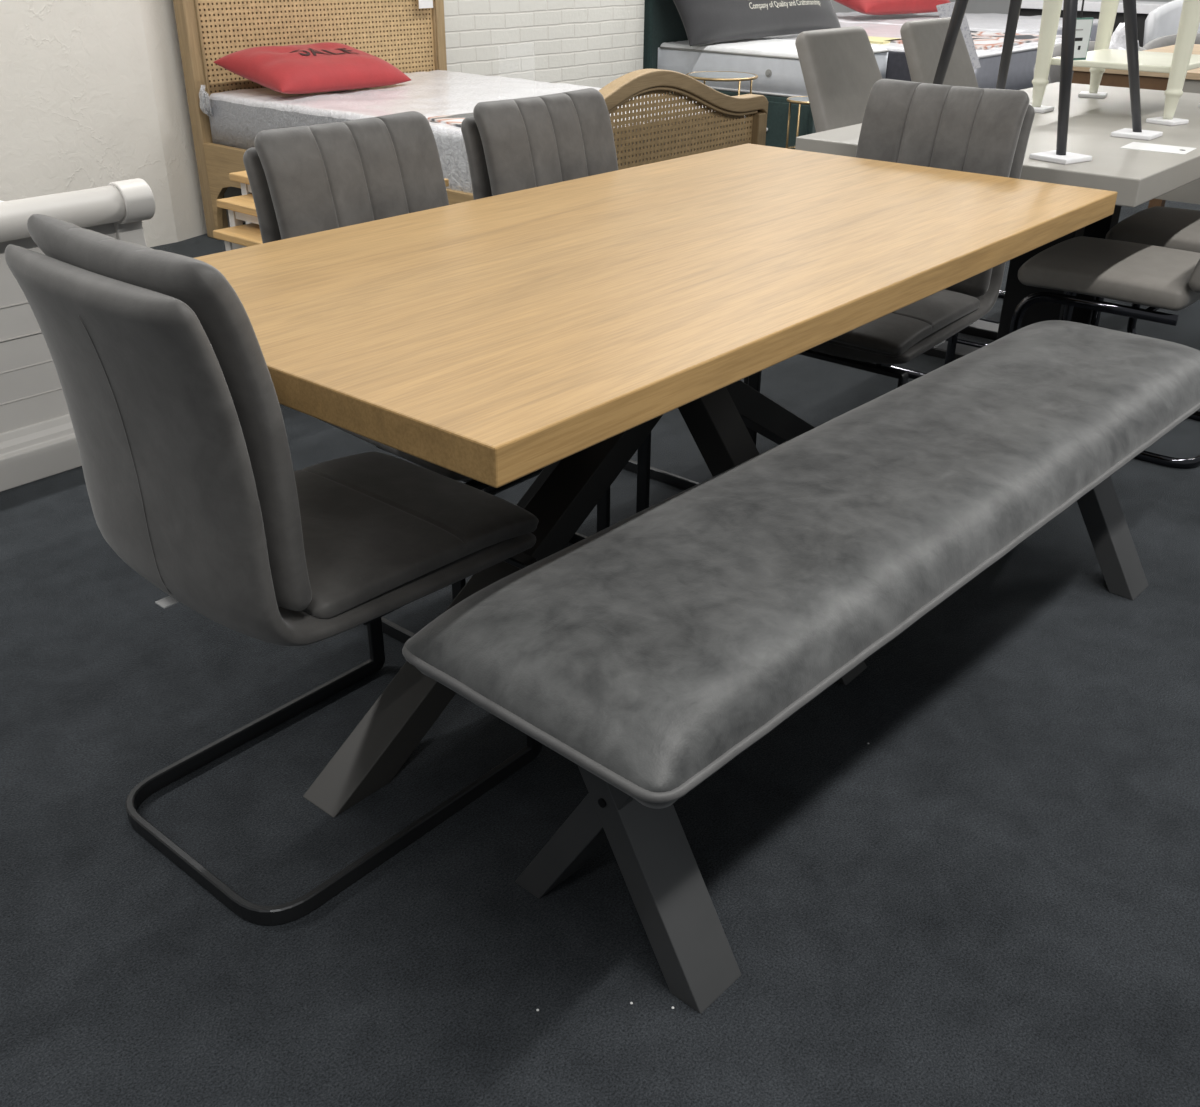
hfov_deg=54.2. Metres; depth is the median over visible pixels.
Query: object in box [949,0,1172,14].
wall
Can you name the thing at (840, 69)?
dining chair
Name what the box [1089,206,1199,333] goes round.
dining chair
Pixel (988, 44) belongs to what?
mattress
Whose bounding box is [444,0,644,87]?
wall
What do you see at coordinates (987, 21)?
bed
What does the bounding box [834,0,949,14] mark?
pillow
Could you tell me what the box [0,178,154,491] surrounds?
sleigh bed
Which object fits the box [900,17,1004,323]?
dining chair
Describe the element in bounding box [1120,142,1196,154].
paper tag
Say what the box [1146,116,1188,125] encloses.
pad
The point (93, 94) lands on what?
wall
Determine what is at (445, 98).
mattress
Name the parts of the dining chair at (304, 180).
cantilever frame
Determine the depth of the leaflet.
4.35 m
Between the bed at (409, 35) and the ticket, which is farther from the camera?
the bed at (409, 35)
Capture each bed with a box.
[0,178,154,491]
[173,0,767,239]
[643,0,815,148]
[836,12,1098,40]
[885,51,1026,89]
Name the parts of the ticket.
cord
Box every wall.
[0,0,244,246]
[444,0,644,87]
[830,0,856,12]
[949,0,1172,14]
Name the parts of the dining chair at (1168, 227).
tube frame, seat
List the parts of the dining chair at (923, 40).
backrest, tube frame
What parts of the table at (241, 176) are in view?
leg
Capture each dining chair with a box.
[5,214,541,924]
[243,111,609,643]
[461,88,760,543]
[744,79,1034,422]
[795,26,987,378]
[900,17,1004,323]
[1009,236,1199,467]
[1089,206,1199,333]
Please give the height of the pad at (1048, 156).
0.012 m
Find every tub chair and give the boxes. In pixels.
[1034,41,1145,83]
[1142,33,1199,49]
[1143,0,1199,45]
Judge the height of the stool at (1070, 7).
0.794 m
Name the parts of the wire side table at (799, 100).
leg, leg, glass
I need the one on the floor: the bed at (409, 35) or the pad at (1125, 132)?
the bed at (409, 35)
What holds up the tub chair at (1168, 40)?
on the floor
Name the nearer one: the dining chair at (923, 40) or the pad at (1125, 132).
the pad at (1125, 132)
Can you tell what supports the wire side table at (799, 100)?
on the floor
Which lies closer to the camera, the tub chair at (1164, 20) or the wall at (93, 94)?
the wall at (93, 94)
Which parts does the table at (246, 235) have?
leg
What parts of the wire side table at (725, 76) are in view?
glass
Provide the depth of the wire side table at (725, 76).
6.70 m
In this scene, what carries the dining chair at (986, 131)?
on the floor
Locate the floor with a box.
[0,200,1199,1106]
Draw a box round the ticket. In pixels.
[1074,0,1092,59]
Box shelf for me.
[1051,49,1199,72]
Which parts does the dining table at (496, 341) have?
leg, leg, leg, leg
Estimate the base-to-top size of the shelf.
0.018 m
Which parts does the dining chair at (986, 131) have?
cantilever frame, seat rail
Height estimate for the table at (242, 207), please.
0.521 m
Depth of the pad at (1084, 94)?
3.91 m
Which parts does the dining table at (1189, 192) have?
leg, panel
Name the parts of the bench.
leg, leg, leg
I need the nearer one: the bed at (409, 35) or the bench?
the bench
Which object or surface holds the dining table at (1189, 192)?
on the floor
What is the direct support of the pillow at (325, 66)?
on the mattress at (445, 98)
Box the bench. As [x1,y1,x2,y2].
[402,320,1199,1013]
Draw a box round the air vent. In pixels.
[765,69,771,76]
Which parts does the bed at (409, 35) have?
headboard post, backing panel, cane panel, rail, headboard post, cane panel, footboard post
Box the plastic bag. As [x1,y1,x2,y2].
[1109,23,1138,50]
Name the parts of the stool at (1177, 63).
leg, leg, leg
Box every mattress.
[200,70,744,192]
[657,38,888,96]
[760,22,1090,89]
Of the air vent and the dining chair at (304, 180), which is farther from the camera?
the air vent
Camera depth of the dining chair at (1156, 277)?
3.04 m
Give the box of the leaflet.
[936,2,980,68]
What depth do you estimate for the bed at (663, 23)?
7.28 m
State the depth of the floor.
1.73 m
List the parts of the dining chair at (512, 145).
cantilever frame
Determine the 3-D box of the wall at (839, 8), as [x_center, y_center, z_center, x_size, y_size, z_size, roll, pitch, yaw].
[1.626,-6.009,10.829,0.200,2.950,8.580,22,35,35]
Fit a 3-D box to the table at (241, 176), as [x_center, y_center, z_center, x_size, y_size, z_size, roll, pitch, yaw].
[-0.778,-0.862,3.608,0.550,0.578,0.380,22,35,35]
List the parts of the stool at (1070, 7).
leg, leg, leg, leg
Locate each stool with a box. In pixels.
[933,0,1141,154]
[1032,0,1199,119]
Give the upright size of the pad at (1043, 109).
0.012 m
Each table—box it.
[194,143,1117,816]
[213,223,262,250]
[216,194,258,226]
[229,171,448,223]
[686,71,757,94]
[786,96,809,148]
[795,82,1199,359]
[1072,44,1199,207]
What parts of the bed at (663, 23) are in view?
headboard, drawer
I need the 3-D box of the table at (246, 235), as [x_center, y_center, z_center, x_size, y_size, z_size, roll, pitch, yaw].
[-0.901,-0.739,3.510,0.330,0.450,0.300,22,35,35]
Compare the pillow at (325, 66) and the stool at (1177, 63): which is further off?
the pillow at (325, 66)
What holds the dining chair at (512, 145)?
on the floor
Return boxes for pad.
[1029,150,1091,164]
[1030,104,1053,112]
[1078,91,1106,98]
[1111,128,1162,139]
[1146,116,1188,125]
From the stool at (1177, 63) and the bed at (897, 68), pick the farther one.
the bed at (897, 68)
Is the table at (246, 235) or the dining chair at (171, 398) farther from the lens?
the table at (246, 235)
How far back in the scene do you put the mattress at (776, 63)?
7.14 m
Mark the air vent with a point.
(768, 72)
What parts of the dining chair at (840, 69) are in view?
backrest, tube frame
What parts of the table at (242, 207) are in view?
leg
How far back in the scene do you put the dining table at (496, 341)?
1.83 m
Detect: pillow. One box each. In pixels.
[213,42,410,93]
[673,0,840,45]
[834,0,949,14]
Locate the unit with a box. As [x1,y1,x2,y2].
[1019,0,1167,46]
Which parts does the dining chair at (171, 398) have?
cantilever frame, seat rail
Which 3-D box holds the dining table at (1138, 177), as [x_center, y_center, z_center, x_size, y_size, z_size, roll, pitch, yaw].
[1.441,-0.957,3.643,0.894,0.745,1.800,22,35,35]
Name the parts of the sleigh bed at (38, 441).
footboard, scroll rail, corner post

